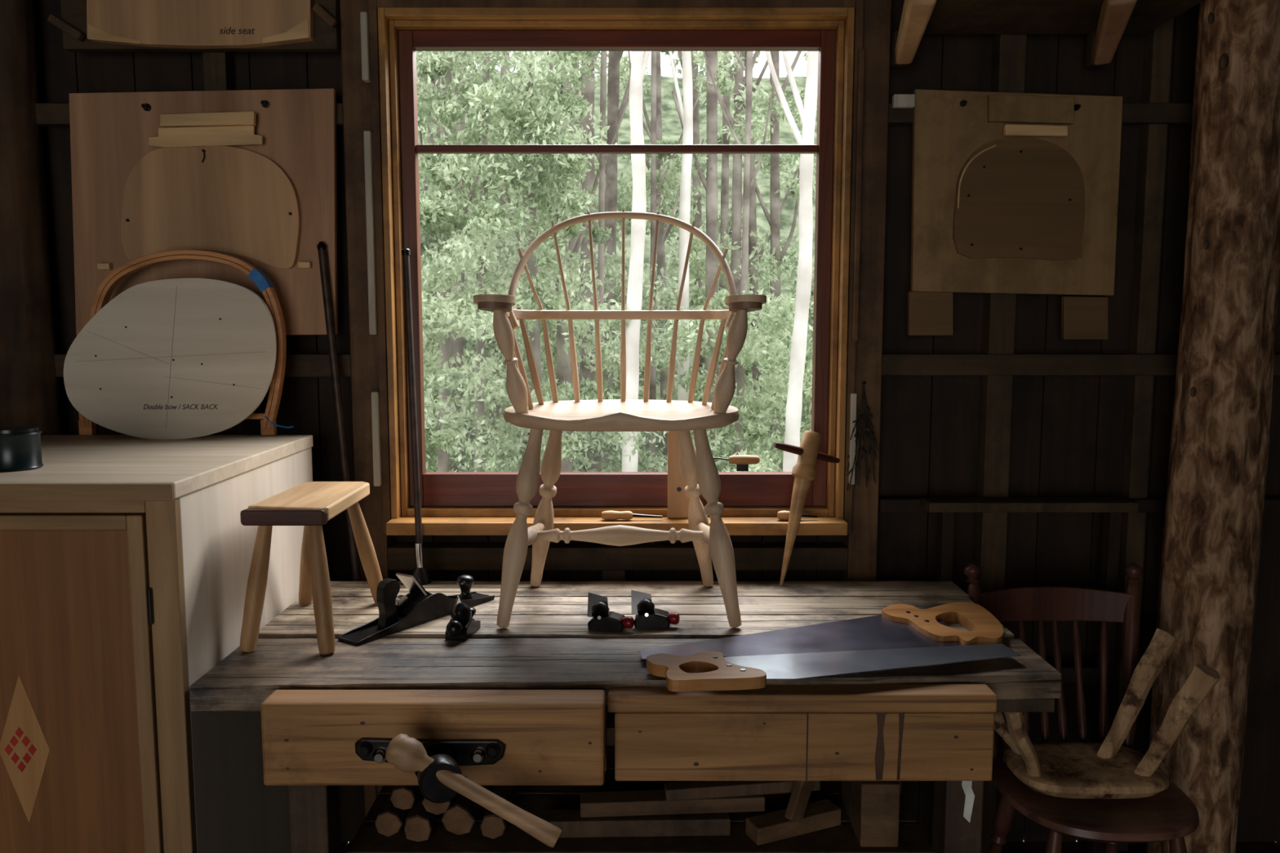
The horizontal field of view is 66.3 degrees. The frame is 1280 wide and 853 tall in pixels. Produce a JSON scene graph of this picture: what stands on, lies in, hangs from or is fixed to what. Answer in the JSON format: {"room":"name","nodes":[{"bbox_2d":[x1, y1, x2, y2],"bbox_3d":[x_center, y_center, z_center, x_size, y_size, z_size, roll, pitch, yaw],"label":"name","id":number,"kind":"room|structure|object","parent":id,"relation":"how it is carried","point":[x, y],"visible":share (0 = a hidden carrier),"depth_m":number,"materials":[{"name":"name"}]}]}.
{"room":"woodworking shop","nodes":[
{"label":"woodworking shop","id":0,"kind":"room"},
{"bbox_2d":[33,0,1279,841],"bbox_3d":[-0.050,-0.327,2.562,4.500,2.950,0.045,0,6,0],"label":"wall","id":1,"kind":"structure","parent":0,"point":[1067,432],"depth_m":2.57,"materials":[{"name":"brown wood"}]},
{"bbox_2d":[35,102,343,126],"bbox_3d":[-1.518,-0.776,2.437,1.565,0.051,0.030,0,6,0],"label":"trim","id":2,"kind":"structure","parent":1,"relation":"attached to","point":[47,114],"depth_m":2.42,"materials":[{"name":"brown wood"}]},
{"bbox_2d":[47,0,340,52],"bbox_3d":[-1.073,-1.051,2.361,0.691,0.272,0.063,0,6,0],"label":"board","id":3,"kind":"object","parent":1,"relation":"attached to","point":[86,25],"visible":1,"depth_m":2.34,"materials":[{"name":"brown wood"}]},
{"bbox_2d":[54,354,351,377],"bbox_3d":[-1.518,-0.156,2.502,1.565,0.058,0.030,0,6,0],"label":"trim","id":4,"kind":"structure","parent":1,"relation":"attached to","point":[296,365],"depth_m":2.49,"materials":[{"name":"brown wood"}]},
{"bbox_2d":[69,88,337,335],"bbox_3d":[-1.080,-0.525,2.418,0.666,0.603,0.061,0,6,0],"label":"board","id":5,"kind":"object","parent":1,"relation":"attached to","point":[248,175],"visible":0.95,"depth_m":2.41,"materials":[{"name":"brown wood"}]},
{"bbox_2d":[202,52,249,435],"bbox_3d":[-1.052,-0.321,2.510,0.056,2.950,0.060,0,6,0],"label":"trim","id":6,"kind":"structure","parent":1,"relation":"attached to","point":[219,69],"depth_m":2.42,"materials":[{"name":"brown wood"}]},
{"bbox_2d":[339,0,394,817],"bbox_3d":[-0.695,-0.321,2.505,0.080,2.950,0.070,0,6,0],"label":"wall stud","id":7,"kind":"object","parent":1,"relation":"attached to","point":[357,98],"depth_m":2.47,"materials":[{"name":"brown wood"}]},
{"bbox_2d":[360,0,865,535],"bbox_3d":[-0.065,-0.381,2.456,1.214,1.310,0.175,0,6,0],"label":"window","id":8,"kind":"structure","parent":1,"relation":"in","point":[400,526],"depth_m":2.44,"materials":[{"name":"brown wood"}]},
{"bbox_2d":[384,7,848,517],"bbox_3d":[-0.057,-0.384,2.501,1.087,1.233,0.085,0,6,0],"label":"rails","id":9,"kind":"object","parent":8,"relation":"attached to","point":[426,511],"depth_m":2.42,"materials":[{"name":"brown wood"}]},
{"bbox_2d":[388,20,844,516],"bbox_3d":[-0.058,-0.384,2.501,1.115,1.233,0.085,0,6,0],"label":"stop stiles","id":10,"kind":"object","parent":8,"relation":"attached to","point":[393,31],"visible":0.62,"depth_m":2.46,"materials":[{"name":"brown wood"}]},
{"bbox_2d":[412,30,821,506],"bbox_3d":[-0.057,-0.388,2.508,1.013,1.196,0.040,0,6,0],"label":"rails","id":11,"kind":"object","parent":8,"relation":"attached to","point":[439,488],"depth_m":2.54,"materials":[{"name":"brown wood"}]},
{"bbox_2d":[415,144,818,153],"bbox_3d":[-0.058,-0.700,2.475,1.013,0.018,0.030,0,6,0],"label":"bar","id":12,"kind":"object","parent":8,"relation":"attached to","point":[420,148],"visible":1,"depth_m":2.46,"materials":[{"name":"brown wood"}]},
{"bbox_2d":[601,510,662,519],"bbox_3d":[-0.020,0.224,2.467,0.153,0.025,0.025,0,6,0],"label":"chisel","id":13,"kind":"object","parent":8,"relation":"on","point":[606,515],"visible":1,"depth_m":2.46,"materials":[{"name":"brown wood"}]},
{"bbox_2d":[667,431,689,518],"bbox_3d":[0.100,0.117,2.479,0.060,0.232,0.014,0,6,0],"label":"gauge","id":14,"kind":"object","parent":8,"relation":"on","point":[678,502],"visible":0.62,"depth_m":2.48,"materials":[{"name":"brown wood"}]},
{"bbox_2d":[713,454,759,471],"bbox_3d":[0.218,0.094,2.524,0.178,0.042,0.030,0,6,0],"label":"drawknife","id":15,"kind":"object","parent":8,"relation":"on","point":[742,462],"visible":0.95,"depth_m":2.51,"materials":[{"name":"brown wood"}]},
{"bbox_2d":[777,510,817,519],"bbox_3d":[0.397,0.224,2.467,0.100,0.025,0.025,0,6,0],"label":"chisel","id":16,"kind":"object","parent":8,"relation":"on","point":[781,515],"visible":0.47,"depth_m":2.46,"materials":[{"name":"brown wood"}]},
{"bbox_2d":[846,381,879,490],"bbox_3d":[0.561,0.027,2.471,0.083,0.283,0.071,0,6,0],"label":"bunch","id":17,"kind":"object","parent":8,"relation":"hanging from","point":[862,428],"visible":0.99,"depth_m":2.46,"materials":[{"name":"black plant"}]},
{"bbox_2d":[602,570,626,724],"bbox_3d":[-0.068,0.758,2.619,0.059,0.780,0.070,0,6,0],"label":"trim","id":18,"kind":"structure","parent":1,"relation":"attached to","point":[607,575],"depth_m":2.55,"materials":[{"name":"brown wood"}]},
{"bbox_2d":[387,542,848,570],"bbox_3d":[-0.058,0.341,2.575,1.195,0.060,0.070,0,6,0],"label":"trim","id":19,"kind":"structure","parent":1,"relation":"attached to","point":[437,556],"depth_m":2.54,"materials":[{"name":"brown wood"}]},
{"bbox_2d":[842,0,891,581],"bbox_3d":[0.578,-0.321,2.505,0.075,2.950,0.070,0,6,0],"label":"wall stud","id":20,"kind":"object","parent":1,"relation":"attached to","point":[861,543],"depth_m":2.46,"materials":[{"name":"brown wood"}]},
{"bbox_2d":[892,93,915,108],"bbox_3d":[0.641,-0.790,2.380,0.051,0.031,0.020,0,6,0],"label":"batten","id":21,"kind":"object","parent":1,"relation":"attached to","point":[899,100],"visible":1,"depth_m":2.37,"materials":[{"name":"beige wood"}]},
{"bbox_2d":[973,34,1026,852],"bbox_3d":[0.921,-0.321,2.510,0.066,2.950,0.060,0,6,0],"label":"trim","id":22,"kind":"structure","parent":1,"relation":"attached to","point":[1008,51],"depth_m":2.52,"materials":[{"name":"brown wood"}]},
{"bbox_2d":[907,88,1122,339],"bbox_3d":[0.927,-0.520,2.419,0.512,0.609,0.050,0,6,0],"label":"board","id":23,"kind":"object","parent":1,"relation":"attached to","point":[1012,193],"visible":1,"depth_m":2.41,"materials":[{"name":"brown wood"}]},
{"bbox_2d":[888,102,1192,124],"bbox_3d":[1.258,-0.777,2.437,1.285,0.047,0.030,0,6,0],"label":"trim","id":24,"kind":"structure","parent":1,"relation":"attached to","point":[1133,113],"depth_m":2.42,"materials":[{"name":"brown wood"}]},
{"bbox_2d":[890,0,1204,67],"bbox_3d":[0.908,-0.916,2.221,0.664,0.118,0.370,0,6,0],"label":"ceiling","id":25,"kind":"structure","parent":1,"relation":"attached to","point":[1104,22],"depth_m":2.24,"materials":[{"name":"brown wood"}]},
{"bbox_2d":[878,496,1279,512],"bbox_3d":[1.260,0.203,2.551,1.280,0.034,0.050,0,6,0],"label":"trim","id":26,"kind":"structure","parent":1,"relation":"attached to","point":[886,504],"depth_m":2.53,"materials":[{"name":"brown wood"}]},
{"bbox_2d":[881,354,1279,375],"bbox_3d":[1.258,-0.158,2.502,1.285,0.054,0.030,0,6,0],"label":"trim","id":27,"kind":"structure","parent":1,"relation":"attached to","point":[891,364],"depth_m":2.49,"materials":[{"name":"brown wood"}]},
{"bbox_2d":[1104,17,1173,850],"bbox_3d":[1.294,-0.322,2.515,0.047,2.950,0.050,0,6,0],"label":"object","id":28,"kind":"structure","parent":1,"relation":"attached to","point":[1157,46],"depth_m":2.50,"materials":[{"name":"brown wood"}]},
{"bbox_2d":[339,841,1279,852],"bbox_3d":[-0.050,1.444,0.133,4.500,0.060,5.160,0,6,0],"label":"floor","id":29,"kind":"structure","parent":0,"point":[1009,846],"depth_m":2.67,"materials":[{"name":"brown wood"}]},
{"bbox_2d":[0,0,62,435],"bbox_3d":[-1.555,-0.254,2.469,0.157,2.825,0.148,0,6,0],"label":"timber post","id":30,"kind":"object","parent":29,"relation":"on","point":[29,393],"visible":0.39,"depth_m":2.41,"materials":[{"name":"brown wood"}]},
{"bbox_2d":[0,435,313,852],"bbox_3d":[-1.381,0.628,2.113,1.149,1.145,0.730,0,6,0],"label":"storage cabinet","id":31,"kind":"object","parent":29,"relation":"on","point":[126,560],"visible":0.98,"depth_m":1.75,"materials":[{"name":"brown wood"}]},
{"bbox_2d":[0,425,43,471],"bbox_3d":[-1.185,0.041,1.852,0.096,0.077,0.096,0,6,0],"label":"tin","id":32,"kind":"object","parent":31,"relation":"on","point":[20,449],"visible":1,"depth_m":1.82,"materials":[{"name":"black metal"}]},
{"bbox_2d":[63,278,276,439],"bbox_3d":[-1.119,-0.161,2.332,0.500,0.382,0.053,0,6,0],"label":"seat template","id":33,"kind":"object","parent":31,"relation":"on","point":[174,358],"visible":1,"depth_m":2.33,"materials":[{"name":"brown wood"}]},
{"bbox_2d":[78,249,293,435],"bbox_3d":[-1.110,-0.201,2.376,0.521,0.447,0.031,0,6,0],"label":"bow","id":34,"kind":"object","parent":31,"relation":"on","point":[268,424],"visible":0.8,"depth_m":2.35,"materials":[{"name":"brown wood"}]},
{"bbox_2d":[316,241,377,797],"bbox_3d":[-0.723,0.345,2.489,0.150,1.610,0.024,1,6,11],"label":"bar","id":35,"kind":"object","parent":29,"relation":"on","point":[322,246],"visible":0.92,"depth_m":2.44,"materials":[{"name":"metal"}]},
{"bbox_2d":[189,581,1061,852],"bbox_3d":[-0.011,0.823,2.012,1.573,0.780,0.947,0,6,0],"label":"workbench","id":36,"kind":"object","parent":29,"relation":"on","point":[526,703],"visible":0.85,"depth_m":1.76,"materials":[{"name":"brown wood"}]},
{"bbox_2d":[239,481,382,654],"bbox_3d":[-0.680,0.282,2.059,0.204,0.289,0.373,0,6,0],"label":"wooden stool","id":37,"kind":"object","parent":36,"relation":"on","point":[311,504],"visible":0.91,"depth_m":1.91,"materials":[{"name":"brown wood"}]},
{"bbox_2d":[337,572,494,645],"bbox_3d":[-0.475,0.363,2.125,0.062,0.108,0.400,4,7,34],"label":"plane","id":38,"kind":"object","parent":36,"relation":"on","point":[419,606],"visible":0.99,"depth_m":2.08,"materials":[{"name":"black metal"}]},
{"bbox_2d":[400,248,431,585],"bbox_3d":[-0.556,-0.023,2.401,0.051,0.820,0.099,-4,7,-34],"label":"bar","id":39,"kind":"object","parent":36,"relation":"on","point":[420,572],"visible":0.91,"depth_m":2.40,"materials":[{"name":"metal"}]},
{"bbox_2d":[374,785,519,841],"bbox_3d":[-0.391,0.746,2.047,0.272,0.120,0.289,0,6,0],"label":"firewood pile","id":40,"kind":"object","parent":36,"relation":"on","point":[460,814],"visible":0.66,"depth_m":1.94,"materials":[{"name":"brown wood"}]},
{"bbox_2d":[444,595,480,640],"bbox_3d":[-0.367,0.386,2.016,0.045,0.087,0.116,1,6,10],"label":"plane","id":41,"kind":"object","parent":36,"relation":"on","point":[462,625],"visible":1,"depth_m":1.99,"materials":[{"name":"black metal"}]},
{"bbox_2d":[586,591,634,632],"bbox_3d":[-0.064,0.391,2.051,0.105,0.070,0.050,1,6,13],"label":"plane","id":42,"kind":"object","parent":36,"relation":"on","point":[602,620],"visible":1,"depth_m":2.04,"materials":[{"name":"black metal"}]},
{"bbox_2d":[473,209,766,627],"bbox_3d":[-0.040,-0.047,2.184,0.585,0.909,0.484,0,6,0],"label":"armchair","id":43,"kind":"object","parent":36,"relation":"on","point":[698,465],"visible":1,"depth_m":2.19,"materials":[{"name":"brown wood"}]},
{"bbox_2d":[346,747,933,852],"bbox_3d":[0.000,0.807,2.133,1.140,0.015,0.472,0,6,0],"label":"shelf","id":44,"kind":"object","parent":36,"relation":"attached to","point":[842,838],"depth_m":1.95,"materials":[{"name":"brown wood"}]},
{"bbox_2d":[631,590,679,628],"bbox_3d":[0.033,0.388,2.077,0.103,0.070,0.053,0,6,0],"label":"plane","id":45,"kind":"object","parent":36,"relation":"on","point":[647,616],"visible":1,"depth_m":2.06,"materials":[{"name":"black metal"}]},
{"bbox_2d":[540,781,840,845],"bbox_3d":[0.104,0.733,1.966,0.610,0.164,0.127,0,6,0],"label":"pile","id":46,"kind":"object","parent":36,"relation":"on","point":[684,808],"visible":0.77,"depth_m":1.95,"materials":[{"name":"brown wood"}]},
{"bbox_2d":[773,430,839,586],"bbox_3d":[0.413,0.197,2.433,0.184,0.377,0.060,-5,8,-37],"label":"tapered reamer","id":47,"kind":"object","parent":36,"relation":"on","point":[804,471],"visible":1,"depth_m":2.40,"materials":[{"name":"brown wood"}]},
{"bbox_2d":[639,601,1003,659],"bbox_3d":[0.374,0.418,2.010,0.770,0.024,0.274,-1,6,-5],"label":"saw","id":48,"kind":"object","parent":36,"relation":"on","point":[900,625],"visible":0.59,"depth_m":1.97,"materials":[{"name":"metal"}]},
{"bbox_2d":[646,644,1020,692],"bbox_3d":[0.366,0.435,1.791,0.703,0.023,0.144,-1,6,-7],"label":"saw","id":49,"kind":"object","parent":36,"relation":"on","point":[714,671],"visible":1,"depth_m":1.78,"materials":[{"name":"metal"}]},
{"bbox_2d":[841,781,900,847],"bbox_3d":[0.465,0.725,2.005,0.080,0.174,0.205,0,6,0],"label":"workbench leg","id":50,"kind":"object","parent":36,"relation":"on","point":[872,808],"visible":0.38,"depth_m":1.91,"materials":[{"name":"brown wood"}]},
{"bbox_2d":[920,497,1138,852],"bbox_3d":[0.980,0.670,2.525,0.520,0.975,0.080,0,6,0],"label":"wooden frame","id":51,"kind":"object","parent":29,"relation":"on","point":[1112,508],"visible":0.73,"depth_m":2.47,"materials":[{"name":"brown wood"}]},
{"bbox_2d":[964,563,1199,852],"bbox_3d":[0.983,0.776,2.152,0.436,0.854,0.527,0,6,0],"label":"chair","id":52,"kind":"object","parent":29,"relation":"on","point":[1170,814],"visible":0.65,"depth_m":2.27,"materials":[{"name":"red wood"}]},
{"bbox_2d":[993,627,1221,799],"bbox_3d":[0.965,0.611,2.099,0.469,0.300,0.293,0,6,0],"label":"stool","id":53,"kind":"object","parent":52,"relation":"on","point":[1108,769],"visible":0.95,"depth_m":2.06,"materials":[{"name":"brown wood"}]},
{"bbox_2d":[1146,0,1279,852],"bbox_3d":[1.357,-0.235,2.290,0.244,2.825,0.213,0,6,0],"label":"log post","id":54,"kind":"object","parent":29,"relation":"on","point":[1220,444],"visible":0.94,"depth_m":2.24,"materials":[{"name":"wood"}]},
{"label":"outside","id":55,"kind":"structure","parent":0,"visible":0},
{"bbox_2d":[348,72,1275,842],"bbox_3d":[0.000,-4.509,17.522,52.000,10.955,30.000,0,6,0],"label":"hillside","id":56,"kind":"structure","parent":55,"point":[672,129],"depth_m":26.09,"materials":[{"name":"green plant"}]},
{"bbox_2d":[417,51,451,471],"bbox_3d":[-1.897,-1.377,8.904,0.516,6.454,0.116,0,6,0],"label":"tree","id":57,"kind":"object","parent":56,"relation":"on","point":[442,456],"visible":0.12,"depth_m":8.94,"materials":[{"name":"grey plant"}]},
{"bbox_2d":[426,53,471,452],"bbox_3d":[-2.873,-2.144,13.851,1.067,10.036,0.259,0,6,0],"label":"tree","id":58,"kind":"object","parent":56,"relation":"on","point":[430,139],"visible":0.04,"depth_m":13.57,"materials":[{"name":"grey plant"}]},
{"bbox_2d":[417,51,481,471],"bbox_3d":[-2.075,-1.683,10.883,0.820,7.889,0.181,0,6,0],"label":"tree","id":59,"kind":"object","parent":56,"relation":"on","point":[457,345],"visible":0.09,"depth_m":10.89,"materials":[{"name":"grey plant"}]},
{"bbox_2d":[451,52,523,471],"bbox_3d":[-1.408,-1.408,9.102,0.744,6.597,0.090,0,6,0],"label":"tree","id":60,"kind":"object","parent":56,"relation":"on","point":[481,344],"visible":0.23,"depth_m":9.13,"materials":[{"name":"grey plant"}]},
{"bbox_2d":[465,53,519,435],"bbox_3d":[-2.189,-2.295,14.841,1.276,10.759,0.181,0,6,0],"label":"tree","id":61,"kind":"object","parent":56,"relation":"on","point":[498,407],"visible":0.03,"depth_m":14.73,"materials":[{"name":"grey plant"}]},
{"bbox_2d":[503,51,531,437],"bbox_3d":[-1.445,-1.837,11.873,0.498,8.603,0.155,0,6,0],"label":"tree","id":62,"kind":"object","parent":56,"relation":"on","point":[505,65],"visible":0.03,"depth_m":11.74,"materials":[{"name":"grey plant"}]},
{"bbox_2d":[499,51,564,471],"bbox_3d":[-0.926,-1.316,8.509,0.556,6.166,0.104,0,6,0],"label":"tree","id":63,"kind":"object","parent":56,"relation":"on","point":[535,343],"visible":0.22,"depth_m":8.46,"materials":[{"name":"grey plant"}]},
{"bbox_2d":[546,62,578,451],"bbox_3d":[-1.073,-2.143,13.851,0.516,10.038,0.181,0,6,0],"label":"tree","id":64,"kind":"object","parent":56,"relation":"on","point":[571,243],"visible":0.02,"depth_m":13.74,"materials":[{"name":"grey plant"}]},
{"bbox_2d":[546,51,599,471],"bbox_3d":[-0.717,-1.378,8.904,0.718,6.452,0.155,0,6,0],"label":"tree","id":65,"kind":"object","parent":56,"relation":"on","point":[563,366],"visible":0.13,"depth_m":8.92,"materials":[{"name":"grey plant"}]},
{"bbox_2d":[567,53,598,471],"bbox_3d":[-0.546,-1.684,10.883,0.727,7.886,0.207,0,6,0],"label":"tree","id":66,"kind":"object","parent":56,"relation":"on","point":[588,94],"visible":0.18,"depth_m":10.75,"materials":[{"name":"grey plant"}]},
{"bbox_2d":[574,51,629,471],"bbox_3d":[-0.378,-1.454,9.399,0.785,6.811,0.078,0,6,0],"label":"tree","id":67,"kind":"object","parent":56,"relation":"on","point":[602,158],"visible":0.33,"depth_m":9.29,"materials":[{"name":"grey plant"}]},
{"bbox_2d":[579,51,630,463],"bbox_3d":[-0.377,-1.989,12.862,0.796,9.323,0.207,0,6,0],"label":"tree","id":68,"kind":"object","parent":56,"relation":"on","point":[614,113],"visible":0.41,"depth_m":12.65,"materials":[{"name":"grey plant"}]},
{"bbox_2d":[416,51,817,471],"bbox_3d":[-0.581,-2.750,12.533,19.568,9.761,12.102,0,6,0],"label":"foliage","id":69,"kind":"object","parent":56,"relation":"on","point":[437,215],"visible":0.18,"depth_m":8.33,"materials":[{"name":"green plant"}]},
{"bbox_2d":[622,51,650,471],"bbox_3d":[0.045,-0.895,7.347,0.476,6.673,0.136,0,6,0],"label":"tree","id":70,"kind":"object","parent":56,"relation":"on","point":[639,60],"visible":0.53,"depth_m":7.26,"materials":[{"name":"white plant"}]},
{"bbox_2d":[627,51,700,471],"bbox_3d":[0.235,-1.531,9.894,0.730,7.168,0.078,0,6,0],"label":"tree","id":71,"kind":"object","parent":56,"relation":"on","point":[654,192],"visible":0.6,"depth_m":9.79,"materials":[{"name":"grey plant"}]},
{"bbox_2d":[626,51,704,471],"bbox_3d":[0.307,-1.837,11.873,0.926,8.605,0.129,0,6,0],"label":"tree","id":72,"kind":"object","parent":56,"relation":"on","point":[661,252],"visible":0.3,"depth_m":11.77,"materials":[{"name":"grey plant"}]},
{"bbox_2d":[668,51,693,400],"bbox_3d":[0.334,-1.882,8.851,0.284,6.520,0.114,0,6,0],"label":"tree","id":73,"kind":"object","parent":56,"relation":"on","point":[686,108],"visible":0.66,"depth_m":8.79,"materials":[{"name":"white plant"}]},
{"bbox_2d":[673,51,705,401],"bbox_3d":[0.743,-2.143,13.851,0.739,10.040,0.155,0,6,0],"label":"tree","id":74,"kind":"object","parent":56,"relation":"on","point":[698,217],"visible":0.18,"depth_m":13.63,"materials":[{"name":"grey plant"}]},
{"bbox_2d":[671,51,719,470],"bbox_3d":[0.685,-1.531,9.894,0.744,7.169,0.155,0,6,0],"label":"tree","id":75,"kind":"object","parent":56,"relation":"on","point":[709,183],"visible":0.42,"depth_m":9.76,"materials":[{"name":"grey plant"}]},
{"bbox_2d":[702,51,768,471],"bbox_3d":[1.157,-1.837,11.873,1.092,8.603,0.155,0,6,0],"label":"tree","id":76,"kind":"object","parent":56,"relation":"on","point":[736,197],"visible":0.36,"depth_m":11.71,"materials":[{"name":"grey plant"}]},
{"bbox_2d":[702,51,772,468],"bbox_3d":[0.868,-1.378,8.904,0.626,6.452,0.078,0,6,0],"label":"tree","id":77,"kind":"object","parent":56,"relation":"on","point":[748,184],"visible":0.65,"depth_m":8.80,"materials":[{"name":"grey plant"}]},
{"bbox_2d":[718,52,756,430],"bbox_3d":[1.275,-2.296,14.841,1.007,10.753,0.155,0,6,0],"label":"tree","id":78,"kind":"object","parent":56,"relation":"on","point":[725,157],"visible":0.19,"depth_m":14.66,"materials":[{"name":"grey plant"}]},
{"bbox_2d":[723,51,799,447],"bbox_3d":[1.383,-1.837,11.873,1.087,8.606,0.129,0,6,0],"label":"tree","id":79,"kind":"object","parent":56,"relation":"on","point":[753,219],"visible":0.32,"depth_m":11.78,"materials":[{"name":"grey plant"}]},
{"bbox_2d":[755,51,801,469],"bbox_3d":[1.662,-1.837,11.873,1.014,8.604,0.155,0,6,0],"label":"tree","id":80,"kind":"object","parent":56,"relation":"on","point":[773,218],"visible":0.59,"depth_m":11.74,"materials":[{"name":"grey plant"}]},
{"bbox_2d":[765,51,817,471],"bbox_3d":[1.047,-0.716,6.963,0.427,6.050,0.131,0,6,0],"label":"tree","id":81,"kind":"object","parent":56,"relation":"on","point":[807,111],"visible":0.68,"depth_m":6.87,"materials":[{"name":"white plant"}]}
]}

